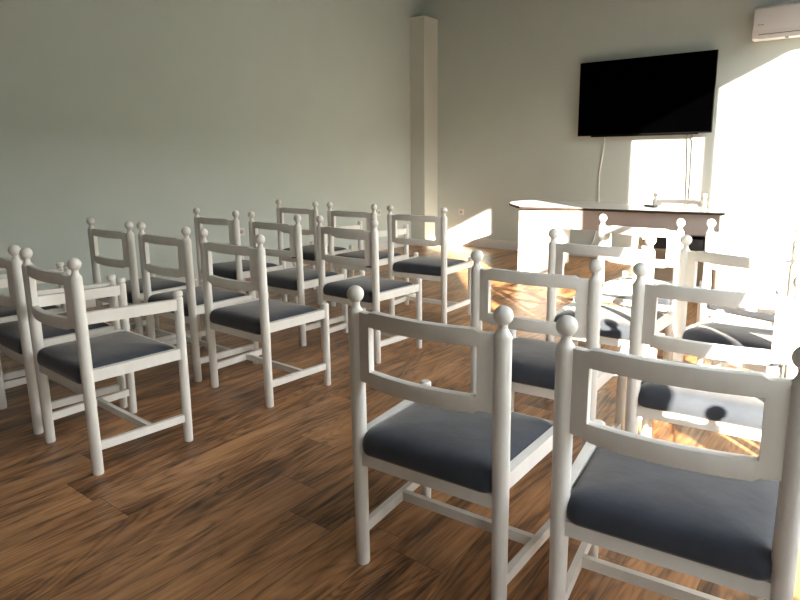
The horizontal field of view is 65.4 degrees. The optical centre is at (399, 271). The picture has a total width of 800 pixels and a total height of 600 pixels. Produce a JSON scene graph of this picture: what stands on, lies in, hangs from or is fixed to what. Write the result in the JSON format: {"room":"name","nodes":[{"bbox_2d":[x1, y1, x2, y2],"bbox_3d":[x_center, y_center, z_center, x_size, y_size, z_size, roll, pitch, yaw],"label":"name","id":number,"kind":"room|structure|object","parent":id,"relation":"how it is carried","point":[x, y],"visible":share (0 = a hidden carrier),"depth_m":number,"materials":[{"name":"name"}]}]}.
{"room":"conference room","nodes":[
{"label":"conference room","id":0,"kind":"room"},
{"bbox_2d":[0,0,422,295],"bbox_3d":[-3.127,-1.452,4.757,0.120,3.750,11.200,7,13,37],"label":"wall","id":1,"kind":"structure","parent":0,"point":[114,113],"depth_m":6.08,"materials":[{"name":"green paint"}]},
{"bbox_2d":[58,236,411,307],"bbox_3d":[-3.155,0.365,4.918,0.016,0.120,10.870,7,13,37],"label":"baseboard","id":2,"kind":"structure","parent":1,"relation":"attached to","point":[383,245],"depth_m":7.14,"materials":[{"name":"paint"}]},
{"bbox_2d":[240,228,244,235],"bbox_3d":[-1.702,-0.422,6.688,0.015,0.082,0.082,7,13,37],"label":"wall socket","id":3,"kind":"object","parent":1,"relation":"attached to","point":[242,230],"visible":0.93,"depth_m":6.69,"materials":[{"name":"white plastic"}]},
{"bbox_2d":[409,15,437,239],"bbox_3d":[0.346,-1.953,8.919,0.252,3.150,0.336,7,13,37],"label":"column","id":4,"kind":"structure","parent":1,"relation":"attached to","point":[423,29],"depth_m":8.80,"materials":[{"name":"paint"}]},
{"bbox_2d":[0,244,799,599],"bbox_3d":[-0.475,0.792,3.103,6.772,0.120,11.440,7,13,37],"label":"floor","id":5,"kind":"structure","parent":0,"point":[260,503],"depth_m":2.42,"materials":[{"name":"brown wood"}]},
{"bbox_2d":[0,258,65,380],"bbox_3d":[-2.266,0.203,3.577,0.554,0.905,0.480,8,13,39],"label":"armchair","id":6,"kind":"object","parent":5,"relation":"on","point":[7,314],"visible":0.31,"depth_m":3.46,"materials":[{"name":"white wood"}]},
{"bbox_2d":[0,305,58,317],"bbox_3d":[-2.266,0.228,3.582,0.483,0.083,0.434,8,13,39],"label":"seat cushion","id":7,"kind":"object","parent":6,"relation":"on","point":[5,312],"depth_m":3.44,"materials":[{"name":"grey fabric"}]},
{"bbox_2d":[0,245,127,434],"bbox_3d":[-1.788,0.272,3.177,0.554,0.905,0.480,8,14,39],"label":"armchair","id":8,"kind":"object","parent":5,"relation":"on","point":[15,337],"visible":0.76,"depth_m":2.96,"materials":[{"name":"white wood"}]},
{"bbox_2d":[0,312,109,353],"bbox_3d":[-1.787,0.296,3.181,0.483,0.083,0.434,8,14,39],"label":"seat cushion","id":9,"kind":"object","parent":8,"relation":"on","point":[11,340],"depth_m":3.00,"materials":[{"name":"grey fabric"}]},
{"bbox_2d":[19,247,192,475],"bbox_3d":[-1.314,0.339,2.784,0.554,0.905,0.480,8,13,39],"label":"armchair","id":10,"kind":"object","parent":5,"relation":"on","point":[77,364],"visible":1,"depth_m":2.69,"materials":[{"name":"white wood"}]},
{"bbox_2d":[37,331,173,383],"bbox_3d":[-1.314,0.363,2.788,0.483,0.083,0.434,8,13,39],"label":"seat cushion","id":11,"kind":"object","parent":10,"relation":"on","point":[113,353],"depth_m":2.67,"materials":[{"name":"grey fabric"}]},
{"bbox_2d":[86,217,201,347],"bbox_3d":[-1.722,0.086,4.180,0.553,0.905,0.480,7,13,37],"label":"dining chair","id":12,"kind":"object","parent":5,"relation":"on","point":[134,286],"visible":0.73,"depth_m":4.01,"materials":[{"name":"white wood"}]},
{"bbox_2d":[106,277,185,302],"bbox_3d":[-1.722,0.110,4.185,0.483,0.083,0.434,7,13,37],"label":"seat cushion","id":13,"kind":"object","parent":12,"relation":"on","point":[158,285],"depth_m":4.06,"materials":[{"name":"grey fabric"}]},
{"bbox_2d":[137,222,258,381],"bbox_3d":[-1.251,0.143,3.841,0.553,0.905,0.480,8,13,38],"label":"dining chair","id":14,"kind":"object","parent":5,"relation":"on","point":[193,297],"visible":0.83,"depth_m":3.68,"materials":[{"name":"white wood"}]},
{"bbox_2d":[148,286,244,315],"bbox_3d":[-1.250,0.168,3.846,0.483,0.083,0.434,8,13,38],"label":"seat cushion","id":15,"kind":"object","parent":14,"relation":"on","point":[221,297],"depth_m":3.73,"materials":[{"name":"grey fabric"}]},
{"bbox_2d":[193,208,286,320],"bbox_3d":[-1.256,-0.050,4.886,0.553,0.905,0.480,7,13,37],"label":"dining chair","id":16,"kind":"object","parent":5,"relation":"on","point":[239,268],"visible":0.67,"depth_m":4.68,"materials":[{"name":"white wood"}]},
{"bbox_2d":[201,260,277,279],"bbox_3d":[-1.256,-0.025,4.891,0.483,0.083,0.434,7,13,37],"label":"seat cushion","id":17,"kind":"object","parent":16,"relation":"on","point":[228,269],"depth_m":4.71,"materials":[{"name":"grey fabric"}]},
{"bbox_2d":[198,228,330,407],"bbox_3d":[-0.755,0.208,3.458,0.553,0.905,0.480,8,13,38],"label":"dining chair","id":18,"kind":"object","parent":5,"relation":"on","point":[254,319],"visible":1,"depth_m":3.34,"materials":[{"name":"white wood"}]},
{"bbox_2d":[210,298,317,334],"bbox_3d":[-0.754,0.233,3.463,0.483,0.083,0.434,8,13,38],"label":"seat cushion","id":19,"kind":"object","parent":18,"relation":"on","point":[244,318],"depth_m":3.33,"materials":[{"name":"grey fabric"}]},
{"bbox_2d":[248,211,347,345],"bbox_3d":[-0.744,0.015,4.504,0.553,0.905,0.480,7,13,37],"label":"dining chair","id":20,"kind":"object","parent":5,"relation":"on","point":[292,281],"visible":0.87,"depth_m":4.29,"materials":[{"name":"white wood"}]},
{"bbox_2d":[267,267,337,290],"bbox_3d":[-0.743,0.040,4.508,0.483,0.083,0.434,7,13,37],"label":"seat cushion","id":21,"kind":"object","parent":20,"relation":"on","point":[286,279],"depth_m":4.35,"materials":[{"name":"grey fabric"}]},
{"bbox_2d":[276,199,353,303],"bbox_3d":[-0.787,-0.208,5.716,0.553,0.905,0.480,8,13,38],"label":"dining chair","id":22,"kind":"object","parent":5,"relation":"on","point":[309,251],"visible":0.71,"depth_m":5.50,"materials":[{"name":"white wood"}]},
{"bbox_2d":[283,245,345,260],"bbox_3d":[-0.787,-0.184,5.721,0.483,0.083,0.434,8,13,38],"label":"seat cushion","id":23,"kind":"object","parent":22,"relation":"on","point":[309,252],"depth_m":5.57,"materials":[{"name":"grey fabric"}]},
{"bbox_2d":[327,202,408,306],"bbox_3d":[-0.281,-0.145,5.344,0.554,0.905,0.480,7,13,35],"label":"armchair","id":24,"kind":"object","parent":5,"relation":"on","point":[331,215],"visible":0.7,"depth_m":5.24,"materials":[{"name":"white wood"}]},
{"bbox_2d":[335,250,400,267],"bbox_3d":[-0.281,-0.120,5.348,0.483,0.083,0.434,7,13,35],"label":"seat cushion","id":25,"kind":"object","parent":24,"relation":"on","point":[383,256],"depth_m":5.24,"materials":[{"name":"grey fabric"}]},
{"bbox_2d":[316,215,421,363],"bbox_3d":[-0.211,0.079,4.127,0.553,0.905,0.480,8,13,39],"label":"dining chair","id":26,"kind":"object","parent":5,"relation":"on","point":[376,289],"visible":0.95,"depth_m":3.99,"materials":[{"name":"white wood"}]},
{"bbox_2d":[323,276,411,302],"bbox_3d":[-0.211,0.103,4.132,0.483,0.083,0.434,8,13,39],"label":"seat cushion","id":27,"kind":"object","parent":26,"relation":"on","point":[388,288],"depth_m":4.02,"materials":[{"name":"grey fabric"}]},
{"bbox_2d":[387,205,472,323],"bbox_3d":[0.233,-0.079,4.953,0.553,0.905,0.480,6,12,32],"label":"dining chair","id":28,"kind":"object","parent":5,"relation":"on","point":[425,268],"visible":0.93,"depth_m":4.80,"materials":[{"name":"white wood"}]},
{"bbox_2d":[392,256,465,275],"bbox_3d":[0.233,-0.054,4.958,0.483,0.083,0.434,6,12,32],"label":"seat cushion","id":29,"kind":"object","parent":28,"relation":"on","point":[415,265],"depth_m":4.82,"materials":[{"name":"grey fabric"}]},
{"bbox_2d":[347,285,552,599],"bbox_3d":[0.179,0.479,1.935,0.553,0.905,0.480,7,13,34],"label":"dining chair","id":30,"kind":"object","parent":5,"relation":"on","point":[471,447],"visible":0.98,"depth_m":1.78,"materials":[{"name":"white wood"}]},
{"bbox_2d":[362,402,551,492],"bbox_3d":[0.180,0.503,1.940,0.483,0.083,0.434,7,13,34],"label":"seat cushion","id":31,"kind":"object","parent":30,"relation":"on","point":[450,448],"depth_m":1.82,"materials":[{"name":"grey fabric"}]},
{"bbox_2d":[470,250,628,447],"bbox_3d":[0.619,0.349,2.610,0.553,0.905,0.480,6,12,33],"label":"dining chair","id":32,"kind":"object","parent":5,"relation":"on","point":[533,360],"visible":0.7,"depth_m":2.43,"materials":[{"name":"white wood"}]},
{"bbox_2d":[512,337,585,389],"bbox_3d":[0.619,0.374,2.615,0.483,0.083,0.434,6,12,33],"label":"seat cushion","id":33,"kind":"object","parent":32,"relation":"on","point":[533,360],"depth_m":2.48,"materials":[{"name":"grey fabric"}]},
{"bbox_2d":[546,229,674,418],"bbox_3d":[1.094,0.222,3.270,0.553,0.905,0.480,7,13,36],"label":"dining chair","id":34,"kind":"object","parent":5,"relation":"on","point":[614,320],"visible":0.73,"depth_m":3.10,"materials":[{"name":"white wood"}]},
{"bbox_2d":[554,304,663,340],"bbox_3d":[1.095,0.247,3.275,0.483,0.083,0.434,7,13,36],"label":"seat cushion","id":35,"kind":"object","parent":34,"relation":"on","point":[614,320],"depth_m":3.12,"materials":[{"name":"grey fabric"}]},
{"bbox_2d":[509,200,729,288],"bbox_3d":[2.048,-0.265,6.221,2.194,0.772,0.958,7,13,37],"label":"office desk","id":36,"kind":"object","parent":5,"relation":"on","point":[537,218],"visible":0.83,"depth_m":5.97,"materials":[{"name":"laminate"}]},
{"bbox_2d":[644,204,657,206],"bbox_3d":[2.419,-0.632,6.007,0.044,0.018,0.150,-3,11,-14],"label":"remote control","id":37,"kind":"object","parent":36,"relation":"on","point":[647,205],"visible":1,"depth_m":5.98,"materials":[{"name":"grey plastic"}]},
{"bbox_2d":[653,245,704,251],"bbox_3d":[2.584,-0.196,5.683,0.535,0.020,0.250,6,12,30],"label":"shelf","id":38,"kind":"object","parent":36,"relation":"attached to","point":[656,249],"depth_m":5.67,"materials":[{"name":"beige laminate"}]},
{"bbox_2d":[655,237,704,250],"bbox_3d":[2.563,-0.260,5.696,0.395,0.099,0.210,6,12,30],"label":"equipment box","id":39,"kind":"object","parent":36,"relation":"on","point":[698,243],"visible":0.6,"depth_m":5.60,"materials":[{"name":"black plastic"}]},
{"bbox_2d":[597,214,701,359],"bbox_3d":[1.589,0.086,3.980,0.553,0.905,0.480,9,14,43],"label":"dining chair","id":40,"kind":"object","parent":5,"relation":"on","point":[673,247],"visible":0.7,"depth_m":3.79,"materials":[{"name":"white wood"}]},
{"bbox_2d":[602,277,671,304],"bbox_3d":[1.590,0.110,3.985,0.483,0.083,0.434,9,14,43],"label":"seat cushion","id":41,"kind":"object","parent":40,"relation":"on","point":[620,280],"depth_m":3.94,"materials":[{"name":"grey fabric"}]},
{"bbox_2d":[638,192,706,249],"bbox_3d":[2.708,-0.324,6.197,0.538,0.883,0.466,7,13,35],"label":"dining chair","id":42,"kind":"object","parent":5,"relation":"on","point":[641,241],"visible":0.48,"depth_m":6.25,"materials":[{"name":"white wood"}]},
{"bbox_2d":[548,315,799,599],"bbox_3d":[0.702,0.538,1.581,0.553,0.905,0.480,6,12,32],"label":"dining chair","id":43,"kind":"object","parent":5,"relation":"on","point":[727,519],"visible":1,"depth_m":1.42,"materials":[{"name":"white wood"}]},
{"bbox_2d":[567,446,778,580],"bbox_3d":[0.703,0.563,1.586,0.483,0.083,0.434,6,12,32],"label":"seat cushion","id":44,"kind":"object","parent":43,"relation":"on","point":[724,526],"depth_m":1.46,"materials":[{"name":"grey fabric"}]},
{"bbox_2d":[625,262,799,440],"bbox_3d":[1.147,0.405,2.280,0.553,0.905,0.480,6,12,32],"label":"dining chair","id":45,"kind":"object","parent":5,"relation":"on","point":[734,415],"visible":0.61,"depth_m":2.10,"materials":[{"name":"white wood"}]},
{"bbox_2d":[638,359,781,429],"bbox_3d":[1.147,0.429,2.285,0.483,0.083,0.434,6,12,32],"label":"seat cushion","id":46,"kind":"object","parent":45,"relation":"on","point":[736,412],"depth_m":2.13,"materials":[{"name":"grey fabric"}]},
{"bbox_2d":[673,235,799,377],"bbox_3d":[1.629,0.286,2.891,0.480,0.905,0.553,-8,13,-36],"label":"dining chair","id":47,"kind":"object","parent":5,"relation":"on","point":[717,329],"visible":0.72,"depth_m":2.81,"materials":[{"name":"white wood"}]},
{"bbox_2d":[682,318,780,366],"bbox_3d":[1.630,0.311,2.896,0.434,0.083,0.483,-8,13,-36],"label":"seat cushion","id":48,"kind":"object","parent":47,"relation":"on","point":[732,332],"depth_m":2.86,"materials":[{"name":"grey fabric"}]},
{"bbox_2d":[697,219,799,364],"bbox_3d":[2.077,0.160,3.550,0.480,0.905,0.553,-7,12,-33],"label":"dining chair","id":49,"kind":"object","parent":5,"relation":"on","point":[712,239],"visible":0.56,"depth_m":3.44,"materials":[{"name":"white wood"}]},
{"bbox_2d":[707,290,774,321],"bbox_3d":[2.078,0.184,3.555,0.434,0.083,0.483,-7,12,-33],"label":"seat cushion","id":50,"kind":"object","parent":49,"relation":"on","point":[730,312],"depth_m":3.46,"materials":[{"name":"grey fabric"}]},
{"bbox_2d":[423,0,799,260],"bbox_3d":[2.966,-1.960,7.147,6.772,3.750,0.120,7,13,37],"label":"wall","id":51,"kind":"structure","parent":0,"point":[509,70],"depth_m":7.54,"materials":[{"name":"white paint"}]},
{"bbox_2d":[459,209,463,214],"bbox_3d":[0.876,-0.848,8.921,0.082,0.082,0.015,7,13,37],"label":"wall socket","id":52,"kind":"object","parent":51,"relation":"attached to","point":[461,211],"visible":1,"depth_m":8.91,"materials":[{"name":"white plastic"}]},
{"bbox_2d":[447,236,596,257],"bbox_3d":[3.042,-0.153,7.350,6.286,0.120,0.016,7,13,37],"label":"baseboard","id":53,"kind":"structure","parent":51,"relation":"attached to","point":[463,241],"depth_m":8.73,"materials":[{"name":"paint"}]},
{"bbox_2d":[578,49,717,136],"bbox_3d":[2.793,-1.997,7.140,1.501,0.872,0.088,7,13,37],"label":"television","id":54,"kind":"object","parent":51,"relation":"attached to","point":[670,94],"visible":1,"depth_m":7.06,"materials":[{"name":"black glass"}]},
{"bbox_2d":[591,137,604,244],"bbox_3d":[2.422,-0.953,7.652,0.137,1.353,0.054,7,13,37],"label":"power cable","id":55,"kind":"object","parent":54,"relation":"hanging from","point":[604,137],"visible":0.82,"depth_m":7.63,"materials":[{"name":"white plastic"}]},
{"bbox_2d":[685,135,687,205],"bbox_3d":[3.220,-0.853,7.045,0.040,1.356,0.050,7,13,37],"label":"cable","id":56,"kind":"object","parent":54,"relation":"hanging from","point":[687,135],"visible":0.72,"depth_m":7.00,"materials":[{"name":"white plastic"}]},
{"bbox_2d":[688,135,692,205],"bbox_3d":[3.252,-0.849,7.021,0.026,1.356,0.050,7,13,37],"label":"cable","id":57,"kind":"object","parent":54,"relation":"hanging from","point":[691,135],"visible":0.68,"depth_m":6.98,"materials":[{"name":"white plastic"}]},
{"bbox_2d":[752,2,799,41],"bbox_3d":[3.947,-2.451,6.064,0.870,0.322,0.212,7,13,37],"label":"air conditioner","id":58,"kind":"object","parent":51,"relation":"attached to","point":[780,21],"visible":1,"depth_m":6.13,"materials":[{"name":"plastic"}]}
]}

